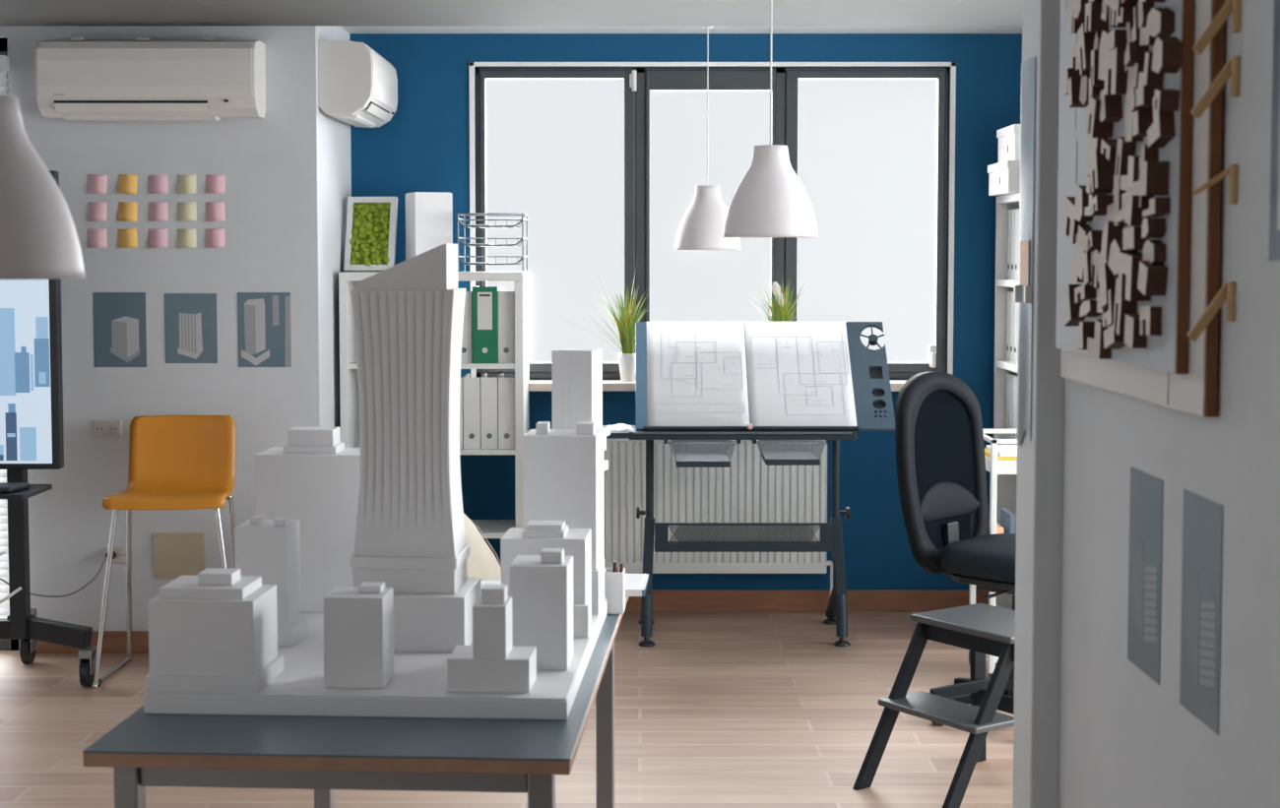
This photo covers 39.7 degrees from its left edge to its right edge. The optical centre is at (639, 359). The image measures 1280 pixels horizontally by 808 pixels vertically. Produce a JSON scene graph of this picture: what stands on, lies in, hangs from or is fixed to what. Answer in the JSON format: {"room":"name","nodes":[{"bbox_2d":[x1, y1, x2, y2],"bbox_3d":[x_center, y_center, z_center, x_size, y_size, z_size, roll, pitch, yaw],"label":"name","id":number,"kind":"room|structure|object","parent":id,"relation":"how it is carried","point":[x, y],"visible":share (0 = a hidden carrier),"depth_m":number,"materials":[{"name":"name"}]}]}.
{"room":"design studio","nodes":[
{"label":"design studio","id":0,"kind":"room"},
{"bbox_2d":[0,25,328,631],"bbox_3d":[-2.842,-0.111,7.186,3.115,2.585,0.200,0,3,0],"label":"wall","id":1,"kind":"structure","parent":0,"point":[274,165],"depth_m":7.08,"materials":[{"name":"white paint"}]},
{"bbox_2d":[0,55,9,618],"bbox_3d":[-3.197,-0.054,7.056,1.405,2.295,0.055,0,3,0],"label":"window blind","id":2,"kind":"object","parent":1,"relation":"attached to","point":[4,60],"visible":0.12,"depth_m":7.09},
{"bbox_2d":[0,37,18,650],"bbox_3d":[-3.453,-0.052,7.164,1.895,2.470,0.070,0,3,0],"label":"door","id":3,"kind":"structure","parent":1,"relation":"in","point":[5,644],"depth_m":7.20,"materials":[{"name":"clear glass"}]},
{"bbox_2d":[0,551,116,597],"bbox_3d":[-2.365,0.858,7.085,0.521,0.176,0.076,0,3,0],"label":"power cable","id":4,"kind":"object","parent":1,"relation":"attached to","point":[114,553],"visible":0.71,"depth_m":7.05,"materials":[{"name":"plastic"}]},
{"bbox_2d":[18,631,148,653],"bbox_3d":[-1.895,1.140,7.153,1.220,0.090,0.012,0,3,0],"label":"baseboard","id":5,"kind":"structure","parent":1,"relation":"attached to","point":[114,642],"depth_m":7.15,"materials":[{"name":"brown wood"}]},
{"bbox_2d":[86,174,107,193],"bbox_3d":[-2.159,-0.699,7.046,0.078,0.078,0.010,0,3,0],"label":"sticky note","id":6,"kind":"object","parent":1,"relation":"attached to","point":[96,183],"visible":1,"depth_m":7.05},
{"bbox_2d":[87,228,107,248],"bbox_3d":[-2.162,-0.484,7.060,0.077,0.077,0.007,0,3,0],"label":"sticky note","id":7,"kind":"object","parent":1,"relation":"attached to","point":[96,237],"visible":1,"depth_m":7.06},
{"bbox_2d":[87,201,107,221],"bbox_3d":[-2.160,-0.590,7.052,0.077,0.077,0.010,0,3,0],"label":"sticky note","id":8,"kind":"object","parent":1,"relation":"attached to","point":[96,211],"visible":1,"depth_m":7.05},
{"bbox_2d":[93,420,122,437],"bbox_3d":[-2.133,0.276,7.099,0.112,0.067,0.018,0,3,0],"label":"wall socket","id":9,"kind":"object","parent":1,"relation":"attached to","point":[101,428],"visible":1,"depth_m":7.09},
{"bbox_2d":[105,546,127,563],"bbox_3d":[-2.103,0.784,7.129,0.096,0.068,0.018,0,3,0],"label":"wall socket","id":10,"kind":"object","parent":1,"relation":"attached to","point":[121,551],"visible":0.58,"depth_m":7.12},
{"bbox_2d":[93,292,146,367],"bbox_3d":[-2.078,-0.120,7.084,0.210,0.299,0.002,0,3,0],"label":"print","id":11,"kind":"object","parent":1,"relation":"attached to","point":[119,318],"visible":1,"depth_m":7.08},
{"bbox_2d":[117,174,137,193],"bbox_3d":[-2.037,-0.699,7.045,0.080,0.080,0.012,0,3,0],"label":"sticky note","id":12,"kind":"object","parent":1,"relation":"attached to","point":[127,183],"visible":1,"depth_m":7.05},
{"bbox_2d":[118,201,137,221],"bbox_3d":[-2.039,-0.590,7.053,0.078,0.078,0.008,0,3,0],"label":"sticky note","id":13,"kind":"object","parent":1,"relation":"attached to","point":[127,211],"visible":1,"depth_m":7.06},
{"bbox_2d":[118,228,137,248],"bbox_3d":[-2.041,-0.484,7.059,0.080,0.080,0.009,0,3,0],"label":"sticky note","id":14,"kind":"object","parent":1,"relation":"attached to","point":[127,237],"visible":1,"depth_m":7.06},
{"bbox_2d":[34,37,265,120],"bbox_3d":[-1.908,-1.095,6.926,0.848,0.318,0.204,0,3,0],"label":"air conditioner","id":15,"kind":"object","parent":1,"relation":"attached to","point":[77,78],"visible":1,"depth_m":6.83,"materials":[{"name":"white plastic"}]},
{"bbox_2d":[148,228,167,248],"bbox_3d":[-1.919,-0.484,7.058,0.077,0.077,0.012,0,3,0],"label":"sticky note","id":16,"kind":"object","parent":1,"relation":"attached to","point":[158,237],"visible":1,"depth_m":7.06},
{"bbox_2d":[148,201,168,221],"bbox_3d":[-1.917,-0.590,7.054,0.077,0.077,0.008,0,3,0],"label":"sticky note","id":17,"kind":"object","parent":1,"relation":"attached to","point":[158,211],"visible":1,"depth_m":7.06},
{"bbox_2d":[148,174,168,193],"bbox_3d":[-1.916,-0.699,7.046,0.079,0.079,0.010,0,3,0],"label":"sticky note","id":18,"kind":"object","parent":1,"relation":"attached to","point":[158,183],"visible":1,"depth_m":7.05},
{"bbox_2d":[153,532,204,578],"bbox_3d":[-1.854,0.790,7.132,0.205,0.188,0.012,0,3,0],"label":"junction cover","id":19,"kind":"object","parent":1,"relation":"attached to","point":[175,554],"visible":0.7,"depth_m":7.13,"materials":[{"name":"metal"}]},
{"bbox_2d":[177,201,196,221],"bbox_3d":[-1.804,-0.590,7.054,0.077,0.077,0.007,0,3,0],"label":"sticky note","id":20,"kind":"object","parent":1,"relation":"attached to","point":[186,211],"visible":1,"depth_m":7.06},
{"bbox_2d":[177,174,196,193],"bbox_3d":[-1.802,-0.699,7.045,0.076,0.076,0.011,0,3,0],"label":"sticky note","id":21,"kind":"object","parent":1,"relation":"attached to","point":[186,183],"visible":1,"depth_m":7.05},
{"bbox_2d":[177,228,196,248],"bbox_3d":[-1.805,-0.484,7.059,0.078,0.078,0.010,0,3,0],"label":"sticky note","id":22,"kind":"object","parent":1,"relation":"attached to","point":[186,237],"visible":1,"depth_m":7.06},
{"bbox_2d":[164,293,217,363],"bbox_3d":[-1.795,-0.126,7.084,0.209,0.280,0.002,0,3,0],"label":"print","id":23,"kind":"object","parent":1,"relation":"attached to","point":[190,319],"visible":1,"depth_m":7.08},
{"bbox_2d":[205,228,224,248],"bbox_3d":[-1.691,-0.484,7.058,0.078,0.078,0.012,0,3,0],"label":"sticky note","id":24,"kind":"object","parent":1,"relation":"attached to","point":[215,237],"visible":1,"depth_m":7.06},
{"bbox_2d":[205,174,225,193],"bbox_3d":[-1.688,-0.699,7.048,0.078,0.078,0.007,0,3,0],"label":"sticky note","id":25,"kind":"object","parent":1,"relation":"attached to","point":[215,183],"visible":1,"depth_m":7.05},
{"bbox_2d":[205,201,225,221],"bbox_3d":[-1.690,-0.590,7.053,0.079,0.079,0.009,0,3,0],"label":"sticky note","id":26,"kind":"object","parent":1,"relation":"attached to","point":[215,211],"visible":1,"depth_m":7.05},
{"bbox_2d":[237,292,291,367],"bbox_3d":[-1.502,-0.120,7.084,0.212,0.299,0.002,0,3,0],"label":"print","id":27,"kind":"object","parent":1,"relation":"attached to","point":[264,336],"visible":1,"depth_m":7.08},
{"bbox_2d":[0,0,1023,25],"bbox_3d":[-0.350,-1.395,6.530,8.100,0.225,0.800,0,3,0],"label":"ceiling","id":28,"kind":"structure","parent":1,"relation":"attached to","point":[12,12],"depth_m":6.54,"materials":[{"name":"paint"}]},
{"bbox_2d":[339,25,1022,33],"bbox_3d":[-0.350,-1.486,7.526,8.100,0.120,1.200,0,3,0],"label":"trim","id":29,"kind":"structure","parent":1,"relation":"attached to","point":[350,29],"depth_m":7.72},
{"bbox_2d":[323,25,351,429],"bbox_3d":[-1.345,-0.136,7.605,0.120,2.585,0.640,0,3,0],"label":"wall","id":30,"kind":"structure","parent":0,"point":[337,132],"depth_m":7.45,"materials":[{"name":"white paint"}]},
{"bbox_2d":[318,40,397,127],"bbox_3d":[-1.176,-1.147,7.446,0.218,0.313,0.740,0,3,0],"label":"air conditioner","id":31,"kind":"object","parent":30,"relation":"attached to","point":[357,87],"visible":1,"depth_m":7.08,"materials":[{"name":"white plastic"}]},
{"bbox_2d":[0,611,1014,807],"bbox_3d":[-0.350,1.465,3.391,8.100,0.120,9.600,0,3,0],"label":"floor","id":32,"kind":"structure","parent":0,"point":[725,709],"depth_m":6.00,"materials":[{"name":"brown wood"}]},
{"bbox_2d":[0,170,96,686],"bbox_3d":[-3.037,0.259,6.591,2.005,1.912,0.750,0,3,0],"label":"screen","id":33,"kind":"object","parent":32,"relation":"on","point":[32,433],"visible":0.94,"depth_m":6.52,"materials":[{"name":"plastic"}]},
{"bbox_2d":[0,484,52,499],"bbox_3d":[-2.657,0.474,6.378,1.000,0.016,0.300,0,3,0],"label":"shelf","id":34,"kind":"object","parent":33,"relation":"attached to","point":[7,491],"depth_m":6.30,"materials":[{"name":"plastic"}]},
{"bbox_2d":[91,415,235,689],"bbox_3d":[-1.777,0.726,6.784,0.550,0.991,0.481,0,3,-5],"label":"counter chair","id":35,"kind":"object","parent":32,"relation":"on","point":[176,462],"visible":0.82,"depth_m":6.93,"materials":[{"name":"orange plastic"}]},
{"bbox_2d":[82,579,629,807],"bbox_3d":[-0.490,1.001,3.868,0.844,0.750,1.650,0,3,3],"label":"work table","id":36,"kind":"object","parent":32,"relation":"on","point":[323,755],"visible":0.52,"depth_m":3.09,"materials":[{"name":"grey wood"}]},
{"bbox_2d":[143,580,607,719],"bbox_3d":[-0.494,0.606,3.856,0.790,0.039,1.170,0,3,3],"label":"model","id":37,"kind":"object","parent":36,"relation":"on","point":[417,687],"visible":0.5,"depth_m":3.29},
{"bbox_2d":[144,568,283,694],"bbox_3d":[-0.809,0.507,3.378,0.212,0.214,0.190,0,3,3],"label":"building","id":38,"kind":"object","parent":37,"relation":"on","point":[215,630],"visible":1,"depth_m":3.29,"materials":[{"name":"plastic"}]},
{"bbox_2d":[234,514,308,646],"bbox_3d":[-0.782,0.462,3.746,0.126,0.262,0.135,0,3,3],"label":"building","id":39,"kind":"object","parent":37,"relation":"on","point":[268,549],"visible":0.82,"depth_m":3.69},
{"bbox_2d":[255,426,359,613],"bbox_3d":[-0.747,0.365,4.094,0.245,0.415,0.155,0,3,3],"label":"building","id":40,"kind":"object","parent":37,"relation":"on","point":[313,480],"visible":0.66,"depth_m":4.02,"materials":[{"name":"plastic"}]},
{"bbox_2d":[322,581,393,689],"bbox_3d":[-0.535,0.521,3.374,0.112,0.186,0.105,0,3,3],"label":"building","id":41,"kind":"object","parent":37,"relation":"on","point":[358,622],"visible":1,"depth_m":3.32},
{"bbox_2d":[349,244,480,652],"bbox_3d":[-0.481,0.175,3.722,0.260,0.836,0.225,0,3,3],"label":"model","id":42,"kind":"object","parent":37,"relation":"on","point":[411,539],"visible":1,"depth_m":3.66},
{"bbox_2d":[447,584,536,693],"bbox_3d":[-0.279,0.521,3.345,0.154,0.189,0.115,0,3,3],"label":"building","id":43,"kind":"object","parent":37,"relation":"on","point":[491,665],"visible":1,"depth_m":3.29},
{"bbox_2d":[509,548,573,670],"bbox_3d":[-0.195,0.490,3.533,0.113,0.229,0.130,0,3,3],"label":"building","id":44,"kind":"object","parent":37,"relation":"on","point":[541,587],"visible":0.9,"depth_m":3.47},
{"bbox_2d":[500,520,591,638],"bbox_3d":[-0.200,0.469,3.851,0.190,0.234,0.170,0,3,3],"label":"building","id":45,"kind":"object","parent":37,"relation":"on","point":[537,536],"visible":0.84,"depth_m":3.79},
{"bbox_2d":[522,421,604,614],"bbox_3d":[-0.176,0.357,4.091,0.175,0.430,0.175,0,3,3],"label":"building","id":46,"kind":"object","parent":37,"relation":"on","point":[562,468],"visible":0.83,"depth_m":4.01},
{"bbox_2d":[551,348,610,558],"bbox_3d":[-0.152,0.267,4.303,0.132,0.585,0.132,1,3,13],"label":"building","id":47,"kind":"object","parent":37,"relation":"on","point":[576,373],"visible":0.41,"depth_m":4.25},
{"bbox_2d":[604,568,625,614],"bbox_3d":[-0.062,0.553,4.239,0.048,0.100,0.060,0,3,3],"label":"pen holder","id":48,"kind":"object","parent":36,"relation":"on","point":[614,583],"visible":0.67,"depth_m":4.21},
{"bbox_2d":[625,574,648,596],"bbox_3d":[-0.053,0.577,4.542,0.142,0.018,0.220,0,3,3],"label":"notebook","id":49,"kind":"object","parent":36,"relation":"on","point":[636,585],"visible":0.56,"depth_m":4.50,"materials":[{"name":"paper"}]},
{"bbox_2d":[338,271,529,538],"bbox_3d":[-0.873,0.389,7.641,0.770,1.533,0.390,0,3,0],"label":"bookcase","id":50,"kind":"object","parent":32,"relation":"on","point":[349,382],"visible":0.29,"depth_m":7.44,"materials":[{"name":"white laminate"}]},
{"bbox_2d":[343,196,397,271],"bbox_3d":[-1.157,-0.539,7.614,0.221,0.323,0.114,0,3,6],"label":"picture","id":51,"kind":"object","parent":50,"relation":"on","point":[371,222],"visible":1,"depth_m":7.60},
{"bbox_2d":[405,192,452,260],"bbox_3d":[-0.905,-0.546,7.601,0.176,0.338,0.176,-1,4,-22],"label":"box","id":52,"kind":"object","parent":50,"relation":"on","point":[428,215],"visible":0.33,"depth_m":7.53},
{"bbox_2d":[459,373,468,448],"bbox_3d":[-0.782,0.218,7.599,0.070,0.302,0.273,0,3,0],"label":"ring binder","id":53,"kind":"object","parent":50,"relation":"on","point":[461,385],"visible":0.24,"depth_m":7.47,"materials":[{"name":"cardboard"}]},
{"bbox_2d":[460,291,472,363],"bbox_3d":[-0.740,-0.144,7.578,0.070,0.302,0.273,0,3,0],"label":"ring binder","id":54,"kind":"object","parent":50,"relation":"on","point":[467,342],"visible":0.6,"depth_m":7.45,"materials":[{"name":"paper"}]},
{"bbox_2d":[462,373,485,448],"bbox_3d":[-0.709,0.218,7.599,0.070,0.302,0.273,0,3,0],"label":"ring binder","id":55,"kind":"object","parent":50,"relation":"on","point":[471,386],"visible":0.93,"depth_m":7.47,"materials":[{"name":"paper"}]},
{"bbox_2d":[472,285,502,363],"bbox_3d":[-0.650,-0.153,7.564,0.102,0.322,0.283,0,3,0],"label":"ring binder","id":56,"kind":"object","parent":50,"relation":"on","point":[484,298],"visible":0.94,"depth_m":7.43,"materials":[{"name":"plastic"}]},
{"bbox_2d":[480,373,502,448],"bbox_3d":[-0.635,0.218,7.599,0.070,0.302,0.273,0,3,0],"label":"ring binder","id":57,"kind":"object","parent":50,"relation":"on","point":[488,386],"visible":0.95,"depth_m":7.47,"materials":[{"name":"cardboard"}]},
{"bbox_2d":[456,212,527,272],"bbox_3d":[-0.628,-0.501,7.589,0.279,0.248,0.277,0,3,0],"label":"tray","id":58,"kind":"object","parent":50,"relation":"on","point":[523,220],"visible":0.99,"depth_m":7.47,"materials":[{"name":"silver metal"}]},
{"bbox_2d":[457,218,527,228],"bbox_3d":[-0.628,-0.585,7.583,0.279,0.039,0.276,0,3,0],"label":"tray","id":59,"kind":"object","parent":58,"relation":"on","point":[522,221],"depth_m":7.47,"materials":[{"name":"silver metal"}]},
{"bbox_2d":[457,237,527,247],"bbox_3d":[-0.628,-0.505,7.588,0.279,0.039,0.276,0,3,0],"label":"tray","id":60,"kind":"object","parent":58,"relation":"on","point":[522,238],"depth_m":7.47,"materials":[{"name":"silver metal"}]},
{"bbox_2d":[457,256,527,265],"bbox_3d":[-0.628,-0.425,7.593,0.279,0.039,0.276,0,3,0],"label":"tray","id":61,"kind":"object","parent":58,"relation":"on","point":[522,257],"depth_m":7.60,"materials":[{"name":"silver metal"}]},
{"bbox_2d":[498,290,514,363],"bbox_3d":[-0.562,-0.144,7.578,0.070,0.302,0.273,0,3,0],"label":"ring binder","id":62,"kind":"object","parent":50,"relation":"on","point":[506,299],"visible":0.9,"depth_m":7.45,"materials":[{"name":"paper"}]},
{"bbox_2d":[498,373,514,448],"bbox_3d":[-0.562,0.218,7.599,0.070,0.302,0.273,0,3,0],"label":"ring binder","id":63,"kind":"object","parent":50,"relation":"on","point":[506,386],"visible":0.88,"depth_m":7.47,"materials":[{"name":"paper"}]},
{"bbox_2d":[463,513,501,579],"bbox_3d":[-0.881,0.850,6.804,0.862,0.712,0.744,0,3,0],"label":"bean bag","id":64,"kind":"object","parent":32,"relation":"on","point":[481,562],"visible":0.06,"depth_m":6.68,"materials":[{"name":"beige fabric"}]},
{"bbox_2d":[602,321,895,646],"bbox_3d":[0.418,0.508,7.399,1.216,1.323,0.674,0,3,0],"label":"table","id":65,"kind":"object","parent":32,"relation":"on","point":[872,397],"visible":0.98,"depth_m":7.32,"materials":[{"name":"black metal"}]},
{"bbox_2d":[602,425,639,438],"bbox_3d":[-0.096,0.289,7.269,0.188,0.020,0.420,0,3,0],"label":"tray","id":66,"kind":"object","parent":65,"relation":"on","point":[632,434],"depth_m":7.06,"materials":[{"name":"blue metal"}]},
{"bbox_2d":[646,321,749,426],"bbox_3d":[0.233,0.056,7.281,0.410,0.409,0.430,0,3,0],"label":"drawing","id":67,"kind":"object","parent":65,"relation":"on","point":[696,371],"depth_m":7.28,"materials":[{"name":"paper"}]},
{"bbox_2d":[654,522,833,552],"bbox_3d":[0.430,0.734,7.323,0.738,0.119,0.015,0,3,0],"label":"shelf","id":68,"kind":"object","parent":65,"relation":"attached to","point":[662,544],"depth_m":7.32,"materials":[{"name":"grey metal"}]},
{"bbox_2d":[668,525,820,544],"bbox_3d":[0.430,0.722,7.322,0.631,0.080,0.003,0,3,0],"label":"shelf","id":69,"kind":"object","parent":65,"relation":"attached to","point":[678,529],"depth_m":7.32,"materials":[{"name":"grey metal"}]},
{"bbox_2d":[669,541,820,543],"bbox_3d":[0.430,0.784,7.446,0.738,0.006,0.224,0,3,0],"label":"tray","id":70,"kind":"object","parent":65,"relation":"on","point":[671,542],"depth_m":7.54,"materials":[{"name":"grey metal"}]},
{"bbox_2d":[744,321,856,426],"bbox_3d":[0.654,0.056,7.281,0.428,0.409,0.430,0,3,0],"label":"drawing","id":71,"kind":"object","parent":65,"relation":"on","point":[800,374],"depth_m":7.28,"materials":[{"name":"paper"}]},
{"bbox_2d":[852,603,1015,807],"bbox_3d":[0.976,1.042,5.324,0.559,0.500,0.418,-2,4,-35],"label":"step stool","id":72,"kind":"object","parent":32,"relation":"on","point":[983,629],"visible":0.6,"depth_m":5.34,"materials":[{"name":"black wood"}]},
{"bbox_2d":[895,372,1016,726],"bbox_3d":[1.289,0.648,6.138,0.706,1.189,0.611,3,4,42],"label":"office chair","id":73,"kind":"object","parent":32,"relation":"on","point":[940,461],"visible":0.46,"depth_m":6.22,"materials":[{"name":"black fabric"}]},
{"bbox_2d":[968,429,1017,680],"bbox_3d":[1.490,0.744,6.725,0.402,0.929,0.438,0,3,0],"label":"trolley","id":74,"kind":"object","parent":32,"relation":"on","point":[994,467],"visible":0.13,"depth_m":6.51,"materials":[{"name":"white metal"}]},
{"bbox_2d":[984,448,1017,460],"bbox_3d":[1.488,0.378,6.686,0.345,0.054,0.315,0,3,0],"label":"folder","id":75,"kind":"object","parent":74,"relation":"on","point":[987,452],"visible":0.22,"depth_m":6.54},
{"bbox_2d":[986,445,1017,456],"bbox_3d":[1.480,0.344,6.676,0.300,0.014,0.270,0,3,0],"label":"paper stack","id":76,"kind":"object","parent":75,"relation":"on","point":[1002,450],"visible":0.4,"depth_m":6.63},
{"bbox_2d":[984,455,1017,474],"bbox_3d":[1.490,0.385,6.704,0.388,0.050,0.388,0,3,0],"label":"tray","id":77,"kind":"object","parent":74,"relation":"on","point":[992,466],"depth_m":6.51,"materials":[{"name":"plastic"}]},
{"bbox_2d":[1000,508,1015,533],"bbox_3d":[1.378,0.657,6.645,0.020,0.180,0.170,0,3,0],"label":"book","id":78,"kind":"object","parent":74,"relation":"on","point":[1007,518],"visible":0.46,"depth_m":6.61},
{"bbox_2d":[993,192,1020,609],"bbox_3d":[1.768,0.235,7.461,0.405,1.862,0.770,0,3,0],"label":"bookcase","id":79,"kind":"object","parent":32,"relation":"on","point":[1006,483],"visible":0.12,"depth_m":7.80,"materials":[{"name":"white laminate"}]},
{"bbox_2d":[987,160,1020,195],"bbox_3d":[1.670,-0.767,7.498,0.320,0.133,0.420,0,3,0],"label":"storage box","id":80,"kind":"object","parent":79,"relation":"on","point":[1003,176],"visible":0.47,"depth_m":7.38,"materials":[{"name":"cardboard"}]},
{"bbox_2d":[996,124,1020,162],"bbox_3d":[1.680,-0.907,7.480,0.280,0.149,0.360,0,3,0],"label":"storage box","id":81,"kind":"object","parent":80,"relation":"on","point":[1008,137],"visible":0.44,"depth_m":7.41,"materials":[{"name":"cardboard"}]},
{"bbox_2d":[1006,291,1010,361],"bbox_3d":[1.744,-0.147,7.753,0.273,0.302,0.070,0,3,0],"label":"ring binder","id":82,"kind":"object","parent":79,"relation":"on","point":[1008,292],"visible":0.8,"depth_m":7.74,"materials":[{"name":"plastic"}]},
{"bbox_2d":[1007,209,1011,279],"bbox_3d":[1.744,-0.502,7.732,0.273,0.302,0.070,0,3,0],"label":"ring binder","id":83,"kind":"object","parent":79,"relation":"on","point":[1009,211],"visible":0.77,"depth_m":7.72,"materials":[{"name":"cardboard"}]},
{"bbox_2d":[1005,373,1017,439],"bbox_3d":[1.744,0.212,7.774,0.273,0.302,0.070,0,3,0],"label":"ring binder","id":84,"kind":"object","parent":79,"relation":"on","point":[1007,374],"visible":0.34,"depth_m":7.78,"materials":[{"name":"cardboard"}]},
{"bbox_2d":[1009,291,1014,362],"bbox_3d":[1.744,-0.143,7.676,0.273,0.302,0.070,0,3,0],"label":"ring binder","id":85,"kind":"object","parent":79,"relation":"on","point":[1011,292],"visible":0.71,"depth_m":7.68,"materials":[{"name":"plastic"}]},
{"bbox_2d":[1010,209,1015,279],"bbox_3d":[1.744,-0.497,7.655,0.273,0.302,0.070,0,3,0],"label":"ring binder","id":86,"kind":"object","parent":79,"relation":"on","point":[1012,211],"visible":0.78,"depth_m":7.66,"materials":[{"name":"paper"}]},
{"bbox_2d":[1008,374,1017,445],"bbox_3d":[1.744,0.216,7.697,0.273,0.302,0.070,0,3,0],"label":"ring binder","id":87,"kind":"object","parent":79,"relation":"on","point":[1010,375],"visible":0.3,"depth_m":7.70,"materials":[{"name":"cardboard"}]},
{"bbox_2d":[1014,208,1019,279],"bbox_3d":[1.744,-0.493,7.579,0.273,0.302,0.070,0,3,0],"label":"ring binder","id":88,"kind":"object","parent":79,"relation":"on","point":[1017,210],"visible":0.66,"depth_m":7.58,"materials":[{"name":"paper"}]},
{"bbox_2d":[349,33,1022,589],"bbox_3d":[0.347,-0.161,8.034,3.465,2.585,0.220,0,3,0],"label":"wall","id":89,"kind":"structure","parent":0,"point":[424,146],"depth_m":7.88,"materials":[{"name":"blue paint"}]},
{"bbox_2d":[475,66,949,379],"bbox_3d":[0.321,-0.608,7.923,2.108,1.390,0.130,0,3,0],"label":"window","id":90,"kind":"structure","parent":89,"relation":"in","point":[639,82],"depth_m":7.89,"materials":[{"name":"grey metal"}]},
{"bbox_2d":[468,62,956,378],"bbox_3d":[0.321,-0.616,7.891,2.156,1.410,0.012,0,3,0],"label":"trim","id":91,"kind":"structure","parent":89,"relation":"attached to","point":[472,65],"depth_m":7.85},
{"bbox_2d":[603,438,832,594],"bbox_3d":[0.249,0.743,7.918,1.226,0.793,0.117,0,3,0],"label":"radiator","id":92,"kind":"object","parent":89,"relation":"attached to","point":[750,490],"visible":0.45,"depth_m":7.86,"materials":[{"name":"metal"}]},
{"bbox_2d":[528,380,907,391],"bbox_3d":[0.316,0.115,7.870,2.178,0.038,0.200,0,3,0],"label":"window sill","id":93,"kind":"structure","parent":89,"relation":"attached to","point":[534,385],"depth_m":7.77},
{"bbox_2d":[557,270,651,382],"bbox_3d":[-0.116,-0.173,7.870,0.452,0.537,0.247,1,4,20],"label":"grass plant","id":94,"kind":"object","parent":93,"relation":"on","point":[627,358],"visible":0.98,"depth_m":7.83,"materials":[{"name":"green plant"}]},
{"bbox_2d":[751,276,801,321],"bbox_3d":[0.629,-0.136,7.838,0.239,0.466,0.264,-2,4,-32],"label":"potted plant","id":95,"kind":"object","parent":93,"relation":"on","point":[779,313],"visible":0.38,"depth_m":7.81,"materials":[{"name":"green plant"}]},
{"bbox_2d":[624,589,988,611],"bbox_3d":[0.347,1.087,7.991,3.265,0.098,0.012,0,3,0],"label":"baseboard","id":96,"kind":"structure","parent":89,"relation":"attached to","point":[663,600],"depth_m":7.99,"materials":[{"name":"brown wood"}]},
{"bbox_2d":[1012,0,1279,807],"bbox_3d":[2.239,0.235,1.085,2.923,2.605,5.140,0,3,0],"label":"wall partition","id":97,"kind":"structure","parent":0,"point":[1091,730],"depth_m":2.90,"materials":[{"name":"grey paint"}]},
{"bbox_2d":[1013,56,1035,446],"bbox_3d":[0.768,-0.210,3.560,0.015,0.778,0.132,0,3,0],"label":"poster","id":98,"kind":"object","parent":97,"relation":"attached to","point":[1023,292],"visible":1,"depth_m":3.54,"materials":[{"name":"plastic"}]},
{"bbox_2d":[1055,0,1224,417],"bbox_3d":[0.792,-0.407,2.949,0.074,0.931,0.865,0,3,0],"label":"board","id":99,"kind":"object","parent":97,"relation":"attached to","point":[1138,253],"visible":0.99,"depth_m":2.74,"materials":[{"name":"brown wood"}]},
{"bbox_2d":[1127,466,1163,685],"bbox_3d":[0.832,0.351,2.922,0.002,0.330,0.185,0,3,0],"label":"print","id":100,"kind":"object","parent":97,"relation":"attached to","point":[1146,489],"visible":1,"depth_m":2.92},
{"bbox_2d":[1179,489,1223,735],"bbox_3d":[0.832,0.369,2.630,0.002,0.332,0.182,0,3,0],"label":"print","id":101,"kind":"object","parent":97,"relation":"attached to","point":[1202,519],"visible":1,"depth_m":2.62},
{"bbox_2d":[1186,281,1235,341],"bbox_3d":[0.805,-0.068,2.491,0.064,0.085,0.026,0,3,0],"label":"wooden strip","id":102,"kind":"object","parent":97,"relation":"attached to","point":[1227,292],"visible":1,"depth_m":2.50,"materials":[{"name":"beige wood"}]},
{"bbox_2d":[1192,163,1237,204],"bbox_3d":[0.805,-0.246,2.481,0.057,0.056,0.026,0,3,0],"label":"wooden strip","id":103,"kind":"object","parent":97,"relation":"attached to","point":[1232,170],"visible":1,"depth_m":2.48,"materials":[{"name":"beige wood"}]},
{"bbox_2d":[1190,55,1239,118],"bbox_3d":[0.805,-0.381,2.473,0.064,0.085,0.026,0,3,0],"label":"wooden strip","id":104,"kind":"object","parent":97,"relation":"attached to","point":[1231,69],"visible":1,"depth_m":2.48,"materials":[{"name":"beige wood"}]},
{"bbox_2d":[1191,0,1241,54],"bbox_3d":[0.805,-0.469,2.468,0.064,0.085,0.026,0,3,0],"label":"wooden strip","id":105,"kind":"object","parent":97,"relation":"attached to","point":[1234,6],"visible":1,"depth_m":2.47,"materials":[{"name":"beige wood"}]},
{"bbox_2d":[1268,0,1279,260],"bbox_3d":[0.832,-0.331,2.156,0.003,0.422,0.350,0,3,0],"label":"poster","id":106,"kind":"object","parent":97,"relation":"attached to","point":[1274,214],"visible":1,"depth_m":2.32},
{"bbox_3d":[-0.350,-1.200,2.284,8.100,0.120,7.700,0,3,0],"label":"ceiling","id":107,"kind":"structure","parent":0,"visible":0},
{"bbox_2d":[0,95,85,279],"bbox_3d":[-0.972,-0.639,2.607,0.280,1.038,0.280,0,3,0],"label":"pendant lamp","id":108,"kind":"object","parent":107,"relation":"hanging from","point":[38,237],"visible":1,"depth_m":2.57,"materials":[{"name":"white plastic"}]},
{"bbox_2d":[674,25,740,250],"bbox_3d":[0.283,-0.939,7.408,0.280,0.958,0.280,0,3,0],"label":"pendant lamp","id":109,"kind":"object","parent":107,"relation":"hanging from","point":[702,225],"visible":0.88,"depth_m":7.34,"materials":[{"name":"white plastic"}]},
{"bbox_2d":[722,0,818,238],"bbox_3d":[0.386,-0.836,5.210,0.280,0.948,0.280,0,3,0],"label":"pendant lamp","id":110,"kind":"object","parent":107,"relation":"hanging from","point":[770,201],"visible":1,"depth_m":5.14,"materials":[{"name":"white plastic"}]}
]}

